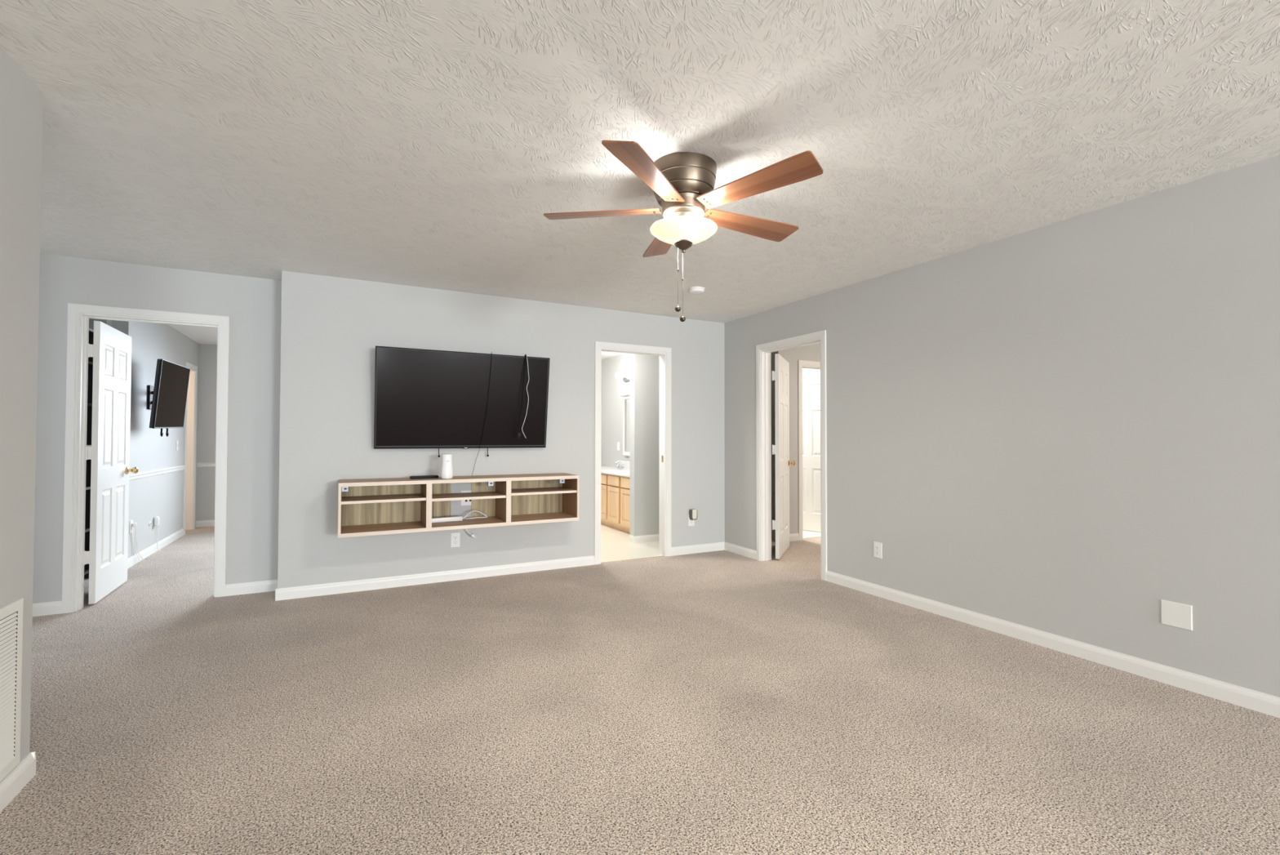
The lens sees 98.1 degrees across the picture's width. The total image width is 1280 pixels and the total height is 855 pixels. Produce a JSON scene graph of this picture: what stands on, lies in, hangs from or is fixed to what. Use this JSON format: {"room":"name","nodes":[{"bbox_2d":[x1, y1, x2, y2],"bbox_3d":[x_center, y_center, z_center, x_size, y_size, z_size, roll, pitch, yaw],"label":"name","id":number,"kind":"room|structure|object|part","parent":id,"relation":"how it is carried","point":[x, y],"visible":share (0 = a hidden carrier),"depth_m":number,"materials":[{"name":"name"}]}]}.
{"room":"living room","nodes":[
{"label":"living room","id":0,"kind":"room"},
{"bbox_2d":[0,46,43,761],"bbox_3d":[0.077,-0.056,-2.417,0.115,2.440,9.875,1,-1,-28],"label":"wall","id":1,"kind":"structure","parent":0,"point":[21,102],"depth_m":1.88,"materials":[{"name":"grey paint"}]},
{"bbox_2d":[0,597,23,781],"bbox_3d":[-1.926,0.854,1.536,0.011,0.555,0.803,1,-1,-28],"label":"air vent","id":2,"kind":"object","parent":1,"relation":"in","point":[11,614],"visible":1,"depth_m":1.83,"materials":[{"name":"white metal"}]},
{"bbox_2d":[0,751,36,812],"bbox_3d":[0.077,1.121,-2.429,0.128,0.085,9.888,1,-1,-28],"label":"baseboard","id":3,"kind":"structure","parent":1,"relation":"attached to","point":[24,771],"depth_m":1.87,"materials":[{"name":"white paint"}]},
{"bbox_2d":[88,318,111,329],"bbox_3d":[-5.082,0.047,4.078,1.410,2.440,1.313,1,-1,-28],"label":"wall","id":4,"kind":"structure","parent":0,"point":[108,322],"depth_m":4.87,"materials":[{"name":"grey paint"}]},
{"bbox_2d":[111,320,199,557],"bbox_3d":[-5.325,0.083,6.192,0.115,2.440,2.660,1,-1,-28],"label":"wall","id":5,"kind":"structure","parent":0,"point":[161,495],"depth_m":5.69,"materials":[{"name":"grey paint"}]},
{"bbox_2d":[128,519,145,562],"bbox_3d":[-4.740,1.071,5.231,0.039,0.417,0.218,0,-1,-17],"label":"wall outlet","id":6,"kind":"object","parent":5,"relation":"attached to","point":[131,524],"visible":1,"depth_m":5.20,"materials":[{"name":"white plastic"}]},
{"bbox_3d":[-4.728,0.922,5.162,0.006,0.120,0.075,1,-1,-28],"label":"plate","id":7,"kind":"part","parent":6,"relation":"part of","materials":[{"name":"white plastic"}]},
{"bbox_3d":[-4.736,1.101,5.230,0.029,0.357,0.099,0,-1,-15],"label":"cord","id":8,"kind":"part","parent":6,"relation":"part of","materials":[{"name":"white plastic"}]},
{"bbox_3d":[-4.750,1.101,5.261,0.036,0.359,0.155,0,-1,-16],"label":"cord","id":9,"kind":"part","parent":6,"relation":"part of","materials":[{"name":"white plastic"}]},
{"bbox_2d":[153,515,162,551],"bbox_3d":[-5.049,1.111,5.805,0.118,0.371,0.069,-1,-1,37],"label":"plug adapter","id":10,"kind":"object","parent":5,"relation":"attached to","point":[156,520],"visible":1,"depth_m":5.77,"materials":[{"name":"white plastic"}]},
{"bbox_3d":[-5.039,1.120,5.819,0.118,0.353,0.035,-1,-1,37],"label":"cord","id":11,"kind":"part","parent":10,"relation":"part of","materials":[{"name":"white plastic"}]},
{"bbox_2d":[146,358,190,436],"bbox_3d":[-4.634,-0.270,5.329,0.304,0.714,0.983,1,-1,-28],"label":"television","id":12,"kind":"object","parent":5,"relation":"attached to","point":[166,402],"visible":1,"depth_m":5.29,"materials":[{"name":"black plastic"}]},
{"bbox_3d":[-4.729,-0.303,5.480,0.179,0.300,0.581,1,-1,-45],"label":"swing arm","id":13,"kind":"part","parent":12,"relation":"part of","materials":[{"name":"black plastic"}]},
{"bbox_2d":[182,361,197,534],"bbox_3d":[-5.744,0.258,7.005,0.130,2.117,0.539,1,-1,-28],"label":"trim","id":14,"kind":"structure","parent":5,"relation":"attached to","point":[190,416],"depth_m":7.19,"materials":[{"name":"white paint"}]},
{"bbox_2d":[32,253,281,603],"bbox_3d":[-4.241,0.042,3.711,3.160,2.440,0.115,1,-1,-28],"label":"wall","id":15,"kind":"structure","parent":0,"point":[252,305],"depth_m":4.19,"materials":[{"name":"grey paint"}]},
{"bbox_2d":[84,320,138,604],"bbox_3d":[-4.076,0.251,4.283,0.177,2.020,0.754,1,-1,-29],"label":"door","id":16,"kind":"structure","parent":15,"relation":"in","point":[107,557],"depth_m":4.20,"materials":[{"name":"white paint"}]},
{"bbox_3d":[-4.179,0.352,4.573,0.071,0.064,0.064,1,-1,-29],"label":"knob","id":17,"kind":"part","parent":16,"relation":"part of","materials":[{"name":"gold metal"}]},
{"bbox_2d":[62,302,229,613],"bbox_3d":[-3.558,0.211,4.058,0.901,2.117,0.130,1,-1,-28],"label":"trim","id":18,"kind":"structure","parent":15,"relation":"attached to","point":[78,315],"depth_m":3.88,"materials":[{"name":"white paint"}]},
{"bbox_2d":[196,343,217,520],"bbox_3d":[-4.920,0.115,7.969,5.300,2.440,0.115,1,-1,-28],"label":"wall","id":19,"kind":"structure","parent":0,"point":[206,425],"depth_m":7.44,"materials":[{"name":"grey paint"}]},
{"bbox_2d":[127,519,214,568],"bbox_3d":[-3.670,1.279,7.037,3.625,0.085,2.660,1,-1,-28],"label":"baseboard","id":20,"kind":"structure","parent":19,"relation":"attached to","point":[134,559],"depth_m":5.99,"materials":[{"name":"white paint"}]},
{"bbox_2d":[128,462,215,480],"bbox_3d":[-3.668,0.496,7.050,3.625,0.061,2.660,1,-1,-28],"label":"trim","id":21,"kind":"structure","parent":19,"relation":"attached to","point":[161,471],"depth_m":5.99,"materials":[{"name":"white paint"}]},
{"bbox_2d":[277,270,724,588],"bbox_3d":[-0.978,0.075,5.239,4.040,2.440,0.427,1,-1,-28],"label":"wall","id":22,"kind":"structure","parent":0,"point":[331,327],"depth_m":4.68,"materials":[{"name":"grey paint"}]},
{"bbox_2d":[32,541,724,616],"bbox_3d":[-2.263,1.237,4.477,7.000,0.085,0.325,1,-1,-28],"label":"baseboard","id":23,"kind":"structure","parent":22,"relation":"attached to","point":[296,592],"depth_m":4.47,"materials":[{"name":"white paint"}]},
{"bbox_2d":[450,532,460,546],"bbox_3d":[-1.554,0.947,4.678,0.075,0.120,0.008,1,-1,-28],"label":"wall outlet","id":24,"kind":"object","parent":22,"relation":"attached to","point":[455,537],"visible":1,"depth_m":4.68,"materials":[{"name":"white plastic"}]},
{"bbox_2d":[337,472,579,537],"bbox_3d":[-1.423,0.601,4.536,1.826,0.387,0.390,1,-1,-28],"label":"shelf","id":25,"kind":"object","parent":22,"relation":"attached to","point":[385,505],"depth_m":4.50,"materials":[{"name":"laminate"}]},
{"bbox_3d":[-2.225,0.592,4.118,0.018,0.333,0.389,1,-1,-28],"label":"panel","id":26,"kind":"part","parent":25,"relation":"part of","materials":[{"name":"laminate"}]},
{"bbox_3d":[-2.052,0.597,4.423,0.570,0.333,0.006,1,-1,-28],"label":"panel","id":27,"kind":"part","parent":25,"relation":"part of","materials":[{"name":"laminate"}]},
{"bbox_2d":[409,475,438,479],"bbox_3d":[-1.714,0.393,4.412,0.210,0.022,0.052,1,-1,-34],"label":"remote control","id":28,"kind":"object","parent":25,"relation":"on","point":[418,476],"visible":1,"depth_m":4.40,"materials":[{"name":"black plastic"}]},
{"bbox_3d":[-1.677,0.602,4.620,0.198,0.333,0.006,1,-1,-28],"label":"panel","id":29,"kind":"part","parent":25,"relation":"part of","materials":[{"name":"laminate"}]},
{"bbox_2d":[440,453,453,479],"bbox_3d":[-1.512,0.306,4.349,0.093,0.194,0.093,1,-1,-28],"label":"router","id":30,"kind":"object","parent":25,"relation":"on","point":[446,468],"visible":1,"depth_m":4.31,"materials":[{"name":"white plastic"}]},
{"bbox_3d":[-1.423,0.421,4.540,1.826,0.027,0.389,1,-1,-28],"label":"panel","id":31,"kind":"part","parent":25,"relation":"part of","materials":[{"name":"laminate"}]},
{"bbox_3d":[-1.424,0.780,4.534,1.826,0.027,0.389,1,-1,-28],"label":"panel","id":32,"kind":"part","parent":25,"relation":"part of","materials":[{"name":"laminate"}]},
{"bbox_3d":[-1.502,0.730,4.600,0.474,0.076,0.089,1,-1,-31],"label":"power strip","id":33,"kind":"part","parent":25,"relation":"part of","materials":[{"name":"white plastic"}]},
{"bbox_2d":[465,528,475,537],"bbox_3d":[-1.430,0.865,4.675,0.114,0.143,0.032,0,-1,-14],"label":"plug","id":34,"kind":"object","parent":25,"relation":"hanging from","point":[472,534],"visible":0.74,"depth_m":4.67,"materials":[{"name":"white plastic"}]},
{"bbox_3d":[-1.384,0.730,4.654,0.209,0.075,0.072,0,-1,-16],"label":"cord","id":35,"kind":"part","parent":25,"relation":"part of","materials":[{"name":"white plastic"}]},
{"bbox_3d":[-1.350,0.605,4.790,0.202,0.333,0.006,1,-1,-28],"label":"panel","id":36,"kind":"part","parent":25,"relation":"part of","materials":[{"name":"laminate"}]},
{"bbox_3d":[-0.972,0.609,4.987,0.572,0.333,0.006,1,-1,-28],"label":"panel","id":37,"kind":"part","parent":25,"relation":"part of","materials":[{"name":"laminate"}]},
{"bbox_3d":[-0.622,0.609,4.955,0.018,0.333,0.389,1,-1,-28],"label":"panel","id":38,"kind":"part","parent":25,"relation":"part of","materials":[{"name":"laminate"}]},
{"bbox_2d":[373,345,550,475],"bbox_3d":[-1.448,-0.116,4.643,1.393,1.044,0.200,1,-1,-28],"label":"television","id":39,"kind":"object","parent":22,"relation":"attached to","point":[424,398],"visible":1,"depth_m":4.60,"materials":[{"name":"black plastic"}]},
{"bbox_3d":[-1.026,-0.293,4.805,0.072,0.682,0.075,1,-1,-28],"label":"power cord","id":40,"kind":"part","parent":39,"relation":"part of","materials":[{"name":"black plastic"}]},
{"bbox_2d":[460,490,471,505],"bbox_3d":[-1.478,0.600,4.724,0.088,0.125,0.008,1,-1,-28],"label":"outlet","id":41,"kind":"object","parent":22,"relation":"attached to","point":[463,502],"visible":0.55,"depth_m":4.72,"materials":[{"name":"white plastic"}]},
{"bbox_2d":[594,341,671,564],"bbox_3d":[-0.084,0.243,5.520,0.841,2.117,0.130,1,-1,-28],"label":"trim","id":42,"kind":"structure","parent":22,"relation":"attached to","point":[664,353],"depth_m":5.63,"materials":[{"name":"white paint"}]},
{"bbox_2d":[688,514,694,525],"bbox_3d":[0.535,0.962,5.770,0.075,0.120,0.008,1,-1,-28],"label":"wall outlet","id":43,"kind":"object","parent":22,"relation":"attached to","point":[691,522],"visible":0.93,"depth_m":5.76,"materials":[{"name":"white plastic"}]},
{"bbox_2d":[688,508,697,519],"bbox_3d":[0.554,0.899,5.748,0.075,0.112,0.050,1,-1,-28],"label":"air freshener","id":44,"kind":"object","parent":43,"relation":"attached to","point":[692,513],"visible":1,"depth_m":5.73,"materials":[{"name":"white plastic"}]},
{"bbox_3d":[0.563,0.893,5.729,0.053,0.101,0.008,1,-1,-28],"label":"panel","id":45,"kind":"part","parent":44,"relation":"part of","materials":[{"name":"plastic"}]},
{"bbox_2d":[0,0,1279,359],"bbox_3d":[0.877,-1.232,1.758,10.400,0.060,16.900,1,-1,-28],"label":"ceiling","id":46,"kind":"structure","parent":0,"point":[428,144],"depth_m":2.20,"materials":[{"name":"white paint"}]},
{"bbox_2d":[543,140,822,321],"bbox_3d":[0.177,-0.837,2.508,1.271,0.706,1.215,0,-1,26],"label":"ceiling fan","id":47,"kind":"object","parent":46,"relation":"hanging from","point":[682,184],"visible":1,"depth_m":2.43,"materials":[{"name":"brown metal"}]},
{"bbox_3d":[-0.177,-1.000,2.601,0.546,0.007,0.142,0,12,7],"label":"blade","id":48,"kind":"part","parent":47,"relation":"part of","materials":[{"name":"brown wood"}]},
{"bbox_3d":[0.037,-1.006,2.208,0.142,0.007,0.546,14,5,25],"label":"blade","id":49,"kind":"part","parent":47,"relation":"part of","materials":[{"name":"brown wood"}]},
{"bbox_3d":[0.131,-0.993,2.926,0.142,0.007,0.546,-13,1,-11],"label":"blade","id":50,"kind":"part","parent":47,"relation":"part of","materials":[{"name":"brown wood"}]},
{"bbox_3d":[0.174,-0.704,2.546,0.001,0.302,0.002,1,-1,-28],"label":"pull chain","id":51,"kind":"part","parent":47,"relation":"part of","materials":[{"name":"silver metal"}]},
{"bbox_3d":[0.196,-0.658,2.546,0.001,0.303,0.002,1,-1,-28],"label":"pull chain","id":52,"kind":"part","parent":47,"relation":"part of","materials":[{"name":"silver metal"}]},
{"bbox_3d":[0.200,-0.878,2.550,0.300,0.060,0.300,1,-1,-28],"label":"lamp shade","id":53,"kind":"part","parent":47,"relation":"part of","materials":[{"name":"white glass"}]},
{"bbox_3d":[0.535,-0.996,2.734,0.546,0.007,0.142,1,-14,-29],"label":"blade","id":54,"kind":"part","parent":47,"relation":"part of","materials":[{"name":"brown wood"}]},
{"bbox_3d":[0.477,-1.004,2.290,0.546,0.007,0.142,-1,-14,43],"label":"blade","id":55,"kind":"part","parent":47,"relation":"part of","materials":[{"name":"brown wood"}]},
{"bbox_2d":[688,286,704,294],"bbox_3d":[0.471,-1.134,4.618,0.136,0.038,0.136,1,-1,-28],"label":"smoke detector","id":56,"kind":"object","parent":46,"relation":"attached to","point":[694,290],"visible":1,"depth_m":4.58,"materials":[{"name":"white plastic"}]},
{"bbox_2d":[0,523,1279,854],"bbox_3d":[0.872,1.264,1.714,10.400,0.066,16.900,1,-1,-28],"label":"floor","id":57,"kind":"structure","parent":0,"point":[718,702],"depth_m":2.30,"materials":[{"name":"carpet"}]},
{"bbox_2d":[84,328,93,578],"bbox_3d":[-4.560,0.221,4.231,0.320,2.100,1.040,1,-1,-28],"label":"bookcase","id":58,"kind":"object","parent":57,"relation":"on","point":[91,331],"visible":0.02,"depth_m":4.72,"materials":[{"name":"black"}]},
{"bbox_2d":[600,460,629,533],"bbox_3d":[-0.278,0.908,7.640,0.559,0.849,2.342,1,-1,-28],"label":"bathroom vanity","id":59,"kind":"object","parent":57,"relation":"on","point":[615,482],"visible":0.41,"depth_m":7.20,"materials":[{"name":"brown wood"}]},
{"bbox_3d":[-0.530,1.005,7.578,0.015,0.343,0.235,1,-1,-28],"label":"raised panel","id":60,"kind":"part","parent":59,"relation":"part of","materials":[{"name":"brown wood"}]},
{"bbox_3d":[-0.531,0.699,7.583,0.019,0.125,0.345,1,-1,-28],"label":"drawer","id":61,"kind":"part","parent":59,"relation":"part of","materials":[{"name":"brown wood"}]},
{"bbox_3d":[-0.531,1.005,7.578,0.019,0.453,0.345,1,-1,-28],"label":"cabinet door","id":62,"kind":"part","parent":59,"relation":"part of","materials":[{"name":"brown wood"}]},
{"bbox_3d":[-0.344,0.999,7.221,0.015,0.343,0.226,1,-1,-28],"label":"raised panel","id":63,"kind":"part","parent":59,"relation":"part of","materials":[{"name":"brown wood"}]},
{"bbox_3d":[-0.344,0.693,7.226,0.019,0.125,0.336,1,-1,-28],"label":"drawer","id":64,"kind":"part","parent":59,"relation":"part of","materials":[{"name":"brown wood"}]},
{"bbox_3d":[-0.344,0.999,7.220,0.019,0.453,0.336,1,-1,-28],"label":"cabinet door","id":65,"kind":"part","parent":59,"relation":"part of","materials":[{"name":"brown wood"}]},
{"bbox_3d":[-0.483,0.628,7.538,0.024,0.016,2.340,1,-1,-28],"label":"rail","id":66,"kind":"part","parent":59,"relation":"part of","materials":[{"name":"brown wood"}]},
{"bbox_2d":[600,465,629,476],"bbox_3d":[-0.278,0.604,7.645,0.559,0.035,2.342,1,-1,-28],"label":"countertop","id":67,"kind":"structure","parent":59,"relation":"on","point":[604,469],"depth_m":7.48,"materials":[{"name":"white stone"}]},
{"bbox_2d":[614,461,625,468],"bbox_3d":[-0.303,0.539,8.006,0.134,0.105,0.180,1,-1,-28],"label":"faucet","id":68,"kind":"object","parent":67,"relation":"on","point":[620,465],"visible":1,"depth_m":7.99,"materials":[{"name":"silver metal"}]},
{"bbox_3d":[-0.484,1.249,7.528,0.024,0.034,2.340,1,-1,-28],"label":"rail","id":69,"kind":"part","parent":59,"relation":"part of","materials":[{"name":"brown wood"}]},
{"bbox_3d":[-0.150,0.687,6.854,0.019,0.125,0.389,1,-1,-28],"label":"drawer","id":70,"kind":"part","parent":59,"relation":"part of","materials":[{"name":"brown wood"}]},
{"bbox_3d":[-0.150,0.993,6.848,0.019,0.453,0.389,1,-1,-28],"label":"cabinet door","id":71,"kind":"part","parent":59,"relation":"part of","materials":[{"name":"brown wood"}]},
{"bbox_3d":[-0.149,0.993,6.849,0.015,0.343,0.279,1,-1,-28],"label":"raised panel","id":72,"kind":"part","parent":59,"relation":"part of","materials":[{"name":"brown wood"}]},
{"bbox_2d":[629,353,659,536],"bbox_3d":[0.226,0.100,6.526,0.714,2.440,0.118,1,-1,-28],"label":"wall","id":73,"kind":"structure","parent":0,"point":[644,369],"depth_m":6.37,"materials":[{"name":"grey paint"}]},
{"bbox_2d":[628,533,658,543],"bbox_3d":[0.221,1.277,6.496,0.727,0.085,0.131,1,-1,-28],"label":"baseboard","id":74,"kind":"structure","parent":73,"relation":"attached to","point":[655,537],"depth_m":6.34,"materials":[{"name":"white paint"}]},
{"bbox_2d":[771,342,820,541],"bbox_3d":[2.114,0.116,7.262,3.085,2.440,1.050,1,-1,-28],"label":"wall","id":75,"kind":"structure","parent":0,"point":[811,352],"depth_m":6.50,"materials":[{"name":"grey paint"}]},
{"bbox_2d":[789,533,799,541],"bbox_3d":[1.730,1.279,6.443,0.298,0.085,0.013,1,-1,-28],"label":"baseboard","id":76,"kind":"structure","parent":75,"relation":"attached to","point":[793,536],"depth_m":6.47,"materials":[{"name":"white paint"}]},
{"bbox_2d":[797,360,820,540],"bbox_3d":[2.187,0.269,6.763,0.789,2.117,0.130,1,-1,-28],"label":"trim","id":77,"kind":"structure","parent":75,"relation":"attached to","point":[802,364],"depth_m":6.54,"materials":[{"name":"white paint"}]},
{"bbox_2d":[802,368,820,373],"bbox_3d":[1.780,0.126,7.886,1.500,2.440,2.235,1,-1,-28],"label":"wall","id":78,"kind":"structure","parent":0,"point":[804,370],"depth_m":8.02,"materials":[{"name":"grey paint"}]},
{"bbox_2d":[802,372,820,531],"bbox_3d":[2.193,0.312,7.151,0.618,2.020,0.064,-1,-1,41],"label":"door","id":79,"kind":"structure","parent":78,"relation":"in","point":[811,381],"depth_m":7.11,"materials":[{"name":"white paint"}]},
{"bbox_2d":[600,155,1279,697],"bbox_3d":[2.907,0.031,2.290,0.115,2.440,15.600,1,-1,-28],"label":"wall","id":80,"kind":"structure","parent":0,"point":[1069,428],"depth_m":3.10,"materials":[{"name":"grey paint"}]},
{"bbox_2d":[617,441,619,449],"bbox_3d":[-0.327,0.280,8.343,0.008,0.120,0.075,1,-1,-28],"label":"wall outlet","id":81,"kind":"object","parent":80,"relation":"attached to","point":[618,442],"visible":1,"depth_m":8.33,"materials":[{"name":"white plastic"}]},
{"bbox_2d":[615,368,630,381],"bbox_3d":[-0.057,-0.752,7.666,0.176,0.142,1.052,1,-1,-28],"label":"vanity light","id":82,"kind":"object","parent":80,"relation":"attached to","point":[625,375],"visible":0.41,"depth_m":8.01,"materials":[{"name":"white glass"}]},
{"bbox_3d":[-0.295,-0.755,8.066,0.123,0.124,0.123,1,-1,-28],"label":"globe","id":83,"kind":"part","parent":82,"relation":"part of","materials":[{"name":"white glass"}]},
{"bbox_3d":[-0.171,-0.759,7.826,0.123,0.124,0.123,1,-1,-28],"label":"globe","id":84,"kind":"part","parent":82,"relation":"part of","materials":[{"name":"white glass"}]},
{"bbox_2d":[617,460,629,468],"bbox_3d":[0.087,0.533,7.532,0.019,0.103,1.802,1,-1,-28],"label":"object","id":85,"kind":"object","parent":80,"relation":"attached to","point":[626,463],"depth_m":8.08,"materials":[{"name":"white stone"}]},
{"bbox_2d":[620,391,630,455],"bbox_3d":[0.093,-0.064,7.479,0.070,0.920,1.550,1,-1,-28],"label":"wall mirror","id":86,"kind":"object","parent":80,"relation":"attached to","point":[626,395],"visible":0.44,"depth_m":8.07,"materials":[{"name":"white mirror"}]},
{"bbox_3d":[0.119,-0.039,7.492,0.011,0.770,1.410,1,-1,-28],"label":"glass","id":87,"kind":"part","parent":86,"relation":"part of","materials":[{"name":"white mirror"}]},
{"bbox_2d":[772,353,795,559],"bbox_3d":[1.490,0.288,5.805,0.177,2.020,0.754,0,-1,23],"label":"door","id":88,"kind":"structure","parent":80,"relation":"in","point":[780,375],"depth_m":5.67,"materials":[{"name":"white paint"}]},
{"bbox_3d":[1.658,0.389,6.063,0.071,0.064,0.064,0,-1,23],"label":"knob","id":89,"kind":"part","parent":88,"relation":"part of","materials":[{"name":"gold metal"}]},
{"bbox_2d":[755,329,826,580],"bbox_3d":[1.417,0.239,5.123,0.130,2.117,0.900,1,-1,-28],"label":"trim","id":90,"kind":"structure","parent":80,"relation":"attached to","point":[763,351],"depth_m":5.44,"materials":[{"name":"white paint"}]},
{"bbox_2d":[873,541,882,558],"bbox_3d":[1.812,0.934,4.234,0.008,0.120,0.075,1,-1,-28],"label":"wall outlet","id":91,"kind":"object","parent":80,"relation":"attached to","point":[877,546],"visible":1,"depth_m":4.23,"materials":[{"name":"white plastic"}]},
{"bbox_2d":[724,542,1279,717],"bbox_3d":[3.681,1.182,0.644,0.013,0.085,12.000,1,-1,-28],"label":"baseboard","id":92,"kind":"structure","parent":80,"relation":"attached to","point":[1256,700],"depth_m":3.05,"materials":[{"name":"white paint"}]},
{"bbox_2d":[1160,599,1192,630],"bbox_3d":[2.611,0.912,2.704,0.007,0.120,0.116,1,-1,-28],"label":"blank wall plate","id":93,"kind":"object","parent":80,"relation":"attached to","point":[1179,615],"visible":1,"depth_m":2.70,"materials":[{"name":"white plastic"}]}
]}

